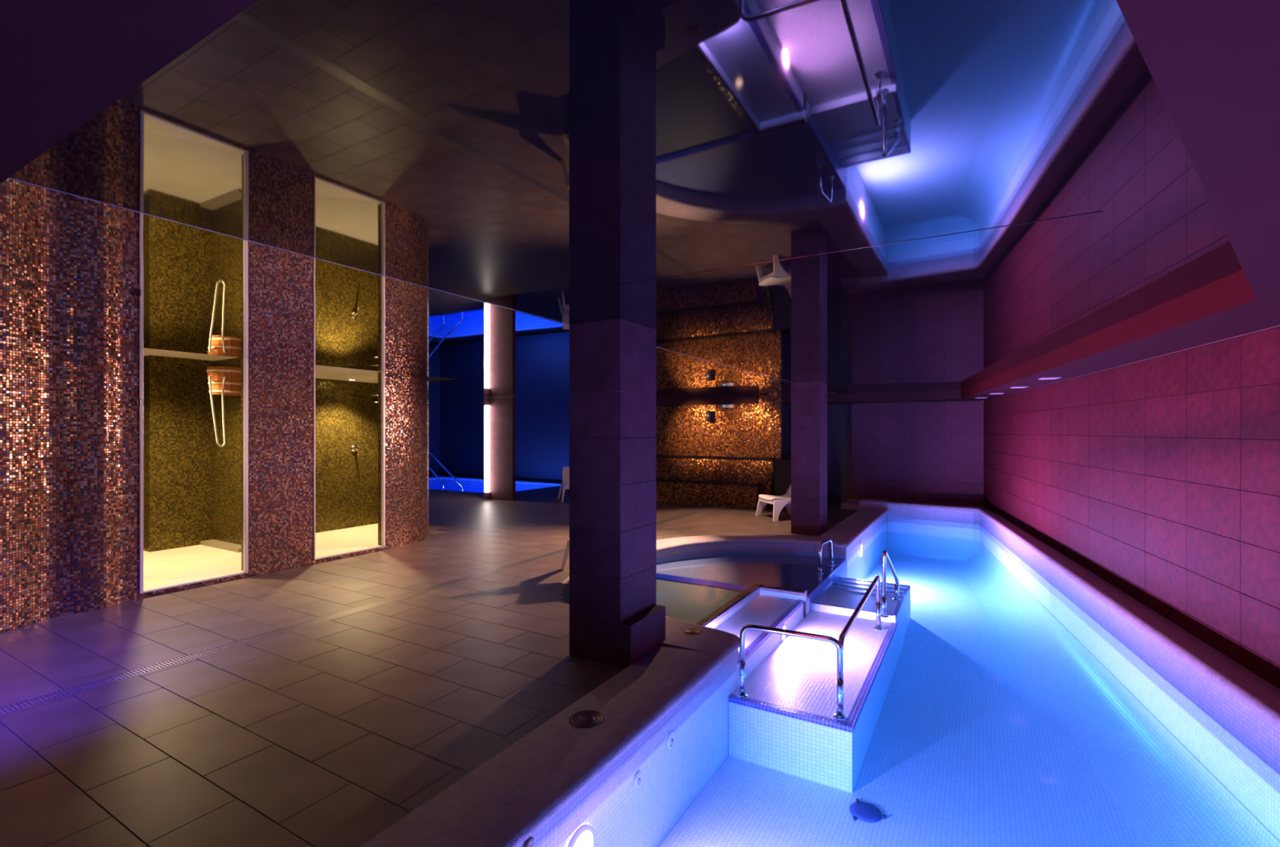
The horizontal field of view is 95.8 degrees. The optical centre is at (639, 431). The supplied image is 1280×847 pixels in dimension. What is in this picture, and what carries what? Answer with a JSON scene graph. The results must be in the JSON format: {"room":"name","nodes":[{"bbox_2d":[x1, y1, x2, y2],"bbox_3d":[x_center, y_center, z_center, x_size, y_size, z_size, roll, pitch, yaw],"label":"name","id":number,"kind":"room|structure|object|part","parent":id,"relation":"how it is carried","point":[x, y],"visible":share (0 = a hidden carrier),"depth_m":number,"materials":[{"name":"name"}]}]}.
{"room":"spa","nodes":[
{"label":"spa","id":0,"kind":"room"},
{"bbox_2d":[0,330,139,633],"bbox_3d":[-5.082,0.250,3.709,0.329,2.500,3.174,0,0,23],"label":"wall","id":1,"kind":"structure","parent":0,"point":[69,412],"depth_m":4.72,"materials":[{"name":"brown tile"}]},
{"bbox_2d":[136,398,140,404],"bbox_3d":[-4.471,-0.263,5.157,0.030,0.055,0.025,0,0,30],"label":"door stop","id":2,"kind":"object","parent":1,"relation":"attached to","point":[138,401],"visible":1,"depth_m":5.15,"materials":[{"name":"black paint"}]},
{"bbox_2d":[139,347,143,594],"bbox_3d":[-4.479,0.353,5.190,0.042,2.204,0.025,0,0,30],"label":"trim frame","id":3,"kind":"object","parent":1,"relation":"attached to","point":[141,349],"visible":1,"depth_m":5.18,"materials":[{"name":"grey metal"}]},
{"bbox_2d":[139,573,247,599],"bbox_3d":[-4.306,1.478,5.587,0.120,0.045,0.885,0,0,30],"label":"sill","id":4,"kind":"structure","parent":1,"relation":"attached to","point":[242,575],"depth_m":5.52,"materials":[{"name":"brown tile"}]},
{"bbox_2d":[143,572,244,593],"bbox_3d":[-4.260,1.448,5.561,0.025,0.013,0.835,0,0,30],"label":"sill","id":5,"kind":"structure","parent":1,"relation":"attached to","point":[241,573],"depth_m":5.52,"materials":[{"name":"grey"}]},
{"bbox_2d":[143,347,236,360],"bbox_3d":[-5.173,-0.925,6.284,2.319,0.030,1.710,0,0,30],"label":"ceiling","id":6,"kind":"structure","parent":0,"point":[147,352],"depth_m":6.94,"materials":[{"name":"white paint"}]},
{"bbox_2d":[143,355,241,552],"bbox_3d":[-5.267,0.295,6.339,2.300,2.410,1.910,0,0,30],"label":"wall","id":7,"kind":"structure","parent":0,"point":[193,484],"depth_m":7.20,"materials":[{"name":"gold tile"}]},
{"bbox_2d":[206,366,241,395],"bbox_3d":[-4.762,-0.575,6.713,0.432,0.310,0.375,0,0,-23],"label":"bucket","id":8,"kind":"object","parent":7,"relation":"hanging from","point":[233,384],"visible":0.77,"depth_m":6.57,"materials":[{"name":"brown wood"}]},
{"bbox_2d":[208,375,226,447],"bbox_3d":[-4.743,-0.220,6.501,0.163,0.802,0.234,0,0,-29],"label":"rope","id":9,"kind":"object","parent":8,"relation":"hanging from","point":[210,376],"visible":1,"depth_m":6.45,"materials":[{"name":"beige fabric"}]},
{"bbox_2d":[143,545,243,591],"bbox_3d":[-5.177,1.472,6.286,2.310,0.055,1.710,0,0,30],"label":"floor","id":10,"kind":"structure","parent":0,"point":[174,566],"depth_m":6.24,"materials":[{"name":"stone"}]},
{"bbox_2d":[200,539,241,552],"bbox_3d":[-5.151,1.425,7.181,0.950,0.050,0.140,0,0,30],"label":"kerb","id":11,"kind":"object","parent":10,"relation":"on","point":[235,548],"visible":0.77,"depth_m":7.13,"materials":[{"name":"brown stone"}]},
{"bbox_2d":[241,357,314,577],"bbox_3d":[-3.907,0.250,6.266,0.120,2.500,0.690,0,0,30],"label":"wall","id":12,"kind":"structure","parent":0,"point":[281,393],"depth_m":6.20,"materials":[{"name":"brown tile"}]},
{"bbox_2d":[243,358,248,573],"bbox_3d":[-4.043,0.353,5.934,0.042,2.204,0.028,0,0,30],"label":"trim frame","id":13,"kind":"object","parent":12,"relation":"attached to","point":[245,360],"visible":1,"depth_m":5.92,"materials":[{"name":"grey metal"}]},
{"bbox_2d":[313,364,315,559],"bbox_3d":[-3.687,0.353,6.541,0.042,2.204,0.012,0,0,30],"label":"trim frame","id":14,"kind":"object","parent":12,"relation":"attached to","point":[313,365],"visible":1,"depth_m":6.53,"materials":[{"name":"grey metal"}]},
{"bbox_2d":[314,545,384,564],"bbox_3d":[-3.506,1.478,6.951,0.120,0.045,0.897,0,0,30],"label":"sill","id":15,"kind":"structure","parent":12,"relation":"attached to","point":[352,554],"depth_m":6.89,"materials":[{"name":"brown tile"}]},
{"bbox_2d":[315,378,377,533],"bbox_3d":[-3.950,0.375,7.914,1.620,2.250,2.300,0,0,30],"label":"wall","id":16,"kind":"structure","parent":0,"point":[346,482],"depth_m":8.59,"materials":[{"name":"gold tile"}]},
{"bbox_2d":[350,445,359,455],"bbox_3d":[-4.259,0.287,8.675,0.118,0.153,0.099,0,0,30],"label":"shower valve","id":17,"kind":"object","parent":16,"relation":"attached to","point":[353,448],"visible":1,"depth_m":8.67,"materials":[{"name":"silver metal"}]},
{"bbox_3d":[-4.296,0.260,8.697,0.030,0.099,0.099,0,0,30],"label":"plate","id":18,"kind":"part","parent":17,"relation":"part of","materials":[{"name":"silver metal"}]},
{"bbox_2d":[315,524,381,558],"bbox_3d":[-3.902,1.472,7.898,1.720,0.055,2.120,0,0,30],"label":"floor","id":19,"kind":"structure","parent":0,"point":[330,543],"depth_m":7.64,"materials":[{"name":"tile"}]},
{"bbox_2d":[377,372,428,550],"bbox_3d":[-3.565,0.250,8.547,0.719,2.500,2.501,0,0,-28],"label":"wall","id":20,"kind":"structure","parent":0,"point":[406,396],"depth_m":7.59,"materials":[{"name":"brown tile"}]},
{"bbox_2d":[353,395,377,403],"bbox_3d":[-3.999,-0.477,8.604,0.642,0.126,0.200,0,0,30],"label":"shower","id":21,"kind":"object","parent":20,"relation":"attached to","point":[363,395],"visible":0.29,"depth_m":8.59,"materials":[{"name":"silver metal"}]},
{"bbox_3d":[-4.053,-0.483,8.599,0.555,0.114,0.026,0,0,23],"label":"arm","id":22,"kind":"part","parent":21,"relation":"part of","materials":[{"name":"silver metal"}]},
{"bbox_2d":[381,372,385,546],"bbox_3d":[-3.241,0.353,7.303,0.042,2.204,0.026,0,0,30],"label":"trim frame","id":23,"kind":"object","parent":20,"relation":"attached to","point":[383,374],"visible":1,"depth_m":7.29,"materials":[{"name":"grey metal"}]},
{"bbox_2d":[0,475,857,846],"bbox_3d":[-4.475,1.506,9.866,14.300,0.013,14.904,0,0,30],"label":"floor","id":24,"kind":"structure","parent":0,"point":[331,733],"depth_m":3.35,"materials":[{"name":"brown tile"}]},
{"bbox_2d":[0,509,706,715],"bbox_3d":[-1.598,1.525,6.211,0.126,0.050,11.300,0,0,30],"label":"drain","id":25,"kind":"object","parent":24,"relation":"in","point":[277,632],"visible":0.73,"depth_m":4.15,"materials":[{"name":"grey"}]},
{"bbox_2d":[428,476,560,492],"bbox_3d":[-4.957,1.952,16.410,5.450,0.896,3.100,0,0,30],"label":"shell","id":26,"kind":"object","parent":24,"relation":"in","point":[439,477],"visible":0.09,"depth_m":18.07,"materials":[{"name":"tile"}]},
{"bbox_2d":[428,466,444,485],"bbox_3d":[-6.341,1.130,16.816,1.889,1.340,0.040,0,0,30],"label":"rail","id":27,"kind":"object","parent":26,"relation":"attached to","point":[430,469],"visible":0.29,"depth_m":16.50,"materials":[{"name":"silver metal"}]},
{"bbox_2d":[428,451,463,488],"bbox_3d":[-5.512,1.130,15.866,1.879,1.340,0.040,0,0,30],"label":"rail","id":28,"kind":"object","parent":26,"relation":"attached to","point":[429,453],"visible":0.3,"depth_m":15.76,"materials":[{"name":"silver metal"}]},
{"bbox_2d":[428,478,560,493],"bbox_3d":[-4.957,1.945,16.410,5.270,0.810,2.920,0,0,30],"label":"water","id":29,"kind":"object","parent":26,"relation":"in","point":[469,486],"visible":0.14,"depth_m":16.27,"materials":[{"name":"blue liquid"}]},
{"bbox_2d":[483,396,515,501],"bbox_3d":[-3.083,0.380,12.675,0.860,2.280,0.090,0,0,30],"label":"column","id":30,"kind":"structure","parent":24,"relation":"on","point":[502,409],"depth_m":12.58,"materials":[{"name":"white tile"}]},
{"bbox_2d":[484,404,491,493],"bbox_3d":[-3.340,0.385,12.691,0.124,1.970,0.162,0,0,30],"label":"tube","id":31,"kind":"object","parent":30,"relation":"attached to","point":[486,407],"visible":1,"depth_m":12.62,"materials":[{"name":"beige"}]},
{"bbox_2d":[557,466,570,502],"bbox_3d":[-1.415,1.144,12.623,0.680,0.711,0.765,0,0,-15],"label":"lounge chair","id":32,"kind":"object","parent":24,"relation":"on","point":[565,485],"visible":0.26,"depth_m":12.75,"materials":[{"name":"white plastic"}]},
{"bbox_3d":[-1.732,1.327,12.680,0.095,0.345,0.431,0,0,-15],"label":"leg","id":33,"kind":"part","parent":32,"relation":"part of","materials":[{"name":"white plastic"}]},
{"bbox_3d":[-1.648,1.327,12.357,0.095,0.345,0.367,0,0,-15],"label":"leg","id":34,"kind":"part","parent":32,"relation":"part of","materials":[{"name":"white plastic"}]},
{"bbox_2d":[560,538,568,570],"bbox_3d":[-0.444,1.144,6.044,0.680,0.711,0.765,0,0,-15],"label":"lounge chair","id":35,"kind":"object","parent":24,"relation":"on","point":[566,551],"visible":0.02,"depth_m":6.17,"materials":[{"name":"white plastic"}]},
{"bbox_2d":[568,318,665,668],"bbox_3d":[-0.146,0.380,3.960,0.483,2.280,0.475,0,0,30],"label":"column","id":36,"kind":"structure","parent":24,"relation":"on","point":[615,619],"depth_m":3.79,"materials":[{"name":"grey tile"}]},
{"bbox_2d":[568,454,774,510],"bbox_3d":[0.548,1.012,12.493,4.710,0.975,0.750,0,0,30],"label":"bench","id":37,"kind":"object","parent":24,"relation":"on","point":[726,482],"visible":0.57,"depth_m":11.78,"materials":[{"name":"orange tile"}]},
{"bbox_3d":[0.392,1.035,12.405,4.530,0.050,0.440,0,0,30],"label":"seat","id":38,"kind":"part","parent":37,"relation":"part of","materials":[{"name":"black tile"}]},
{"bbox_3d":[0.606,1.035,12.651,4.650,0.930,0.400,0,0,30],"label":"backrest","id":39,"kind":"part","parent":37,"relation":"part of","materials":[{"name":"orange tile"}]},
{"bbox_3d":[2.511,1.035,11.244,0.060,0.930,0.500,0,0,30],"label":"panel","id":40,"kind":"part","parent":37,"relation":"part of","materials":[{"name":"orange tile"}]},
{"bbox_2d":[660,618,730,653],"bbox_3d":[-0.191,1.486,5.190,0.720,0.068,3.126,0,0,-22],"label":"coping infill","id":41,"kind":"object","parent":24,"relation":"on","point":[708,641],"visible":0.2,"depth_m":4.05,"materials":[{"name":"stone"}]},
{"bbox_2d":[683,628,701,635],"bbox_3d":[0.378,1.450,4.184,0.124,0.012,0.124,0,0,30],"label":"cap","id":42,"kind":"object","parent":41,"relation":"on","point":[690,631],"visible":1,"depth_m":4.17,"materials":[{"name":"brown"}]},
{"bbox_2d":[755,484,791,521],"bbox_3d":[2.498,1.144,10.017,0.765,0.711,0.680,0,0,-15],"label":"lounge chair","id":43,"kind":"object","parent":24,"relation":"on","point":[779,503],"visible":0.58,"depth_m":9.94,"materials":[{"name":"white plastic"}]},
{"bbox_3d":[2.232,1.327,10.249,0.367,0.345,0.095,0,0,-15],"label":"leg","id":44,"kind":"part","parent":43,"relation":"part of","materials":[{"name":"white plastic"}]},
{"bbox_3d":[2.380,1.327,9.683,0.367,0.345,0.095,0,0,-15],"label":"leg","id":45,"kind":"part","parent":43,"relation":"part of","materials":[{"name":"white plastic"}]},
{"bbox_3d":[2.555,1.327,10.334,0.431,0.345,0.095,0,0,-15],"label":"leg","id":46,"kind":"part","parent":43,"relation":"part of","materials":[{"name":"white plastic"}]},
{"bbox_2d":[773,457,791,508],"bbox_3d":[2.889,1.020,11.443,0.390,0.960,0.535,0,0,30],"label":"wall","id":47,"kind":"structure","parent":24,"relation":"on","point":[781,466],"depth_m":11.24,"materials":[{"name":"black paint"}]},
{"bbox_2d":[791,381,826,536],"bbox_3d":[2.510,0.380,8.575,0.412,2.280,0.475,0,0,30],"label":"column","id":48,"kind":"structure","parent":24,"relation":"on","point":[808,398],"depth_m":8.38,"materials":[{"name":"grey tile"}]},
{"bbox_2d":[840,498,989,511],"bbox_3d":[5.231,1.495,10.901,2.600,0.210,0.900,0,0,30],"label":"ledge","id":49,"kind":"object","parent":24,"relation":"on","point":[850,504],"visible":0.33,"depth_m":11.08,"materials":[{"name":"stone"}]},
{"bbox_2d":[858,498,889,510],"bbox_3d":[4.413,1.475,10.889,0.500,0.350,0.350,0,0,30],"label":"coping corner","id":50,"kind":"object","parent":49,"relation":"on","point":[864,503],"visible":0.53,"depth_m":10.77,"materials":[{"name":"stone"}]},
{"bbox_2d":[558,521,1279,846],"bbox_3d":[1.830,1.880,5.562,4.696,0.760,11.581,0,0,20],"label":"swimming pool","id":51,"kind":"object","parent":24,"relation":"in","point":[983,711],"visible":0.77,"depth_m":3.87,"materials":[{"name":"blue liquid"}]},
{"bbox_2d":[360,644,724,846],"bbox_3d":[-0.393,1.555,2.607,0.466,0.210,2.900,0,0,30],"label":"pool coping","id":52,"kind":"object","parent":51,"relation":"on","point":[546,784],"visible":1,"depth_m":2.56,"materials":[{"name":"stone"}]},
{"bbox_2d":[523,836,533,846],"bbox_3d":[-0.412,1.535,2.148,0.016,0.047,0.047,0,0,30],"label":"cap","id":53,"kind":"object","parent":52,"relation":"attached to","point":[529,842],"visible":0.95,"depth_m":2.14,"materials":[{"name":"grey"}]},
{"bbox_2d":[568,710,604,728],"bbox_3d":[-0.268,1.457,2.928,0.183,0.012,0.183,0,0,30],"label":"cap","id":54,"kind":"object","parent":52,"relation":"on","point":[584,719],"visible":1,"depth_m":2.92,"materials":[{"name":"brown"}]},
{"bbox_2d":[567,824,595,846],"bbox_3d":[-0.251,1.770,2.419,0.020,0.211,0.211,0,0,30],"label":"lamp","id":55,"kind":"object","parent":51,"relation":"attached to","point":[580,837],"visible":1,"depth_m":2.44,"materials":[{"name":"white glass"}]},
{"bbox_2d":[634,771,642,786],"bbox_3d":[-0.006,1.710,2.844,0.013,0.066,0.066,0,0,30],"label":"water jet","id":56,"kind":"object","parent":51,"relation":"attached to","point":[637,779],"visible":1,"depth_m":2.83,"materials":[{"name":"white plastic"}]},
{"bbox_2d":[666,730,675,749],"bbox_3d":[0.171,1.680,3.146,0.013,0.090,0.090,0,0,30],"label":"water jet","id":57,"kind":"object","parent":51,"relation":"attached to","point":[671,737],"visible":1,"depth_m":3.14,"materials":[{"name":"white plastic"}]},
{"bbox_2d":[665,615,739,686],"bbox_3d":[-0.010,1.555,5.058,0.608,0.210,2.858,0,0,-23],"label":"pool coping","id":58,"kind":"object","parent":51,"relation":"on","point":[729,651],"visible":0.23,"depth_m":3.93,"materials":[{"name":"tile"}]},
{"bbox_2d":[655,554,847,610],"bbox_3d":[1.250,1.920,7.075,2.100,0.600,1.889,0,0,30],"label":"hot tub","id":59,"kind":"object","parent":51,"relation":"attached to","point":[735,572],"depth_m":6.67,"materials":[{"name":"tile"}]},
{"bbox_2d":[695,583,809,688],"bbox_3d":[0.970,1.876,4.995,0.512,0.688,2.000,0,0,30],"label":"basin","id":60,"kind":"object","parent":51,"relation":"in","point":[762,605],"depth_m":5.04,"materials":[{"name":"white tile"}]},
{"bbox_2d":[656,507,888,563],"bbox_3d":[2.305,1.538,8.186,6.541,0.245,1.801,0,0,-39],"label":"pool coping","id":61,"kind":"object","parent":51,"relation":"on","point":[846,537],"visible":0.71,"depth_m":7.58,"materials":[{"name":"tile"}]},
{"bbox_2d":[779,624,786,640],"bbox_3d":[1.221,1.715,4.930,0.020,0.137,0.137,0,0,30],"label":"lamp","id":62,"kind":"object","parent":51,"relation":"attached to","point":[782,637],"visible":0.59,"depth_m":4.91,"materials":[{"name":"white"}]},
{"bbox_2d":[736,575,883,719],"bbox_3d":[1.437,1.538,4.552,0.705,0.494,1.972,0,0,30],"label":"handrail","id":63,"kind":"object","parent":51,"relation":"on","point":[839,644],"visible":1,"depth_m":3.82,"materials":[{"name":"silver metal"}]},
{"bbox_3d":[0.969,1.433,3.754,0.663,0.283,0.037,0,0,27],"label":"rail","id":64,"kind":"part","parent":63,"relation":"part of","materials":[{"name":"silver metal"}]},
{"bbox_3d":[1.703,1.434,4.425,0.038,0.284,1.880,0,0,29],"label":"rail","id":65,"kind":"part","parent":63,"relation":"part of","materials":[{"name":"silver metal"}]},
{"bbox_2d":[816,538,835,574],"bbox_3d":[2.179,1.449,6.785,0.081,0.342,0.552,0,0,34],"label":"handrail","id":66,"kind":"object","parent":51,"relation":"on","point":[820,553],"visible":1,"depth_m":6.65,"materials":[{"name":"silver metal"}]},
{"bbox_2d":[858,542,862,558],"bbox_3d":[3.117,1.680,8.165,0.020,0.211,0.211,0,0,30],"label":"lamp","id":67,"kind":"object","parent":51,"relation":"attached to","point":[860,547],"visible":1,"depth_m":8.14,"materials":[{"name":"white"}]},
{"bbox_2d":[849,799,886,822],"bbox_3d":[1.296,2.171,3.293,0.194,0.018,0.193,0,0,30],"label":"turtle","id":68,"kind":"object","parent":51,"relation":"on","point":[865,812],"visible":1,"depth_m":3.28,"materials":[{"name":"blue plastic"}]},
{"bbox_2d":[880,551,901,617],"bbox_3d":[2.443,1.418,5.639,0.081,0.608,0.702,0,0,34],"label":"handrail","id":69,"kind":"object","parent":51,"relation":"on","point":[886,557],"visible":0.98,"depth_m":5.38,"materials":[{"name":"silver metal"}]},
{"bbox_3d":[2.446,1.349,5.635,0.038,0.470,0.656,0,0,35],"label":"rail","id":70,"kind":"part","parent":69,"relation":"part of","materials":[{"name":"silver metal"}]},
{"bbox_2d":[887,502,1279,794],"bbox_3d":[3.983,1.480,5.070,1.688,0.360,11.658,0,0,14],"label":"pool coping","id":71,"kind":"object","parent":51,"relation":"on","point":[1237,706],"visible":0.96,"depth_m":3.80,"materials":[{"name":"tile"}]},
{"bbox_2d":[428,408,439,475],"bbox_3d":[-9.049,0.250,16.201,0.200,2.700,8.800,0,0,30],"label":"wall","id":72,"kind":"structure","parent":0,"point":[433,414],"depth_m":19.59,"materials":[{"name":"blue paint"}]},
{"bbox_2d":[440,405,570,482],"bbox_3d":[-3.510,0.250,17.938,7.800,2.700,0.200,0,0,30],"label":"wall","id":73,"kind":"structure","parent":0,"point":[542,437],"depth_m":17.90,"materials":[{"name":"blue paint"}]},
{"bbox_2d":[0,0,1279,409],"bbox_3d":[-2.313,-0.750,9.499,18.400,0.060,13.350,0,0,30],"label":"ceiling","id":74,"kind":"structure","parent":0,"point":[531,157],"depth_m":1.78,"materials":[{"name":"black paint"}]},
{"bbox_2d":[656,390,982,406],"bbox_3d":[2.669,-0.782,12.461,8.600,0.436,1.800,0,0,30],"label":"ceiling beam","id":75,"kind":"structure","parent":74,"relation":"attached to","point":[952,395],"depth_m":11.13,"materials":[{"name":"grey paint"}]},
{"bbox_2d":[960,269,1256,399],"bbox_3d":[4.139,-0.652,6.314,0.004,0.175,8.223,0,0,21],"label":"trim","id":76,"kind":"structure","parent":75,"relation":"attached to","point":[1233,290],"depth_m":3.46,"materials":[{"name":"red paint"}]},
{"bbox_2d":[589,211,1102,289],"bbox_3d":[0.631,-0.722,2.410,2.050,0.006,0.002,0,0,30],"label":"trim","id":77,"kind":"structure","parent":74,"relation":"attached to","point":[1098,211],"depth_m":2.25,"materials":[{"name":"black paint"}]},
{"bbox_2d":[1009,386,1026,388],"bbox_3d":[4.845,-0.560,7.395,0.170,0.012,0.170,0,0,21],"label":"recessed light","id":78,"kind":"object","parent":74,"relation":"in","point":[1011,387],"visible":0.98,"depth_m":7.38,"materials":[{"name":"grey"}]},
{"bbox_2d":[1037,377,1061,379],"bbox_3d":[4.349,-0.560,6.144,0.170,0.012,0.170,0,0,21],"label":"recessed light","id":79,"kind":"object","parent":74,"relation":"in","point":[1052,378],"visible":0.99,"depth_m":6.09,"materials":[{"name":"grey"}]},
{"bbox_3d":[4.349,-0.556,6.144,0.136,0.005,0.136,0,0,21],"label":"glass","id":80,"kind":"part","parent":79,"relation":"part of","materials":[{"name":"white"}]},
{"bbox_2d":[656,394,783,458],"bbox_3d":[0.814,0.350,12.877,4.780,2.300,0.200,0,0,30],"label":"wall","id":81,"kind":"structure","parent":0,"point":[746,430],"depth_m":12.20,"materials":[{"name":"tile"}]},
{"bbox_2d":[706,410,711,421],"bbox_3d":[1.472,-0.320,12.300,0.118,0.220,0.149,0,0,30],"label":"wall speaker","id":82,"kind":"object","parent":81,"relation":"attached to","point":[708,414],"visible":1,"depth_m":12.23,"materials":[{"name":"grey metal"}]},
{"bbox_2d":[720,404,733,408],"bbox_3d":[1.831,-0.525,12.120,0.260,0.070,0.073,0,0,30],"label":"emergency light","id":83,"kind":"object","parent":81,"relation":"attached to","point":[731,406],"visible":1,"depth_m":12.08,"materials":[{"name":"white plastic"}]},
{"bbox_2d":[784,404,791,457],"bbox_3d":[3.261,0.300,12.404,0.080,2.600,0.900,0,0,30],"label":"wall","id":84,"kind":"structure","parent":0,"point":[787,406],"depth_m":12.02,"materials":[{"name":"grey paint"}]},
{"bbox_2d":[826,404,851,502],"bbox_3d":[3.994,0.300,12.409,1.260,2.600,0.250,0,0,30],"label":"wall","id":85,"kind":"structure","parent":0,"point":[838,416],"depth_m":12.15,"materials":[{"name":"grey paint"}]},
{"bbox_2d":[8,177,835,394],"bbox_3d":[1.247,-0.740,6.833,0.008,0.041,12.350,0,0,30],"label":"trim","id":86,"kind":"structure","parent":85,"relation":"attached to","point":[8,178],"depth_m":2.22,"materials":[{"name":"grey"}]},
{"bbox_2d":[851,400,983,506],"bbox_3d":[5.616,0.350,11.221,2.860,2.700,0.259,0,0,30],"label":"wall","id":87,"kind":"structure","parent":0,"point":[928,452],"depth_m":11.21,"materials":[{"name":"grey tile"}]},
{"bbox_2d":[983,325,1279,688],"bbox_3d":[3.991,0.350,4.267,0.256,2.700,14.832,0,0,21],"label":"wall","id":88,"kind":"structure","parent":0,"point":[1158,477],"depth_m":4.16,"materials":[{"name":"red tile"}]}
]}

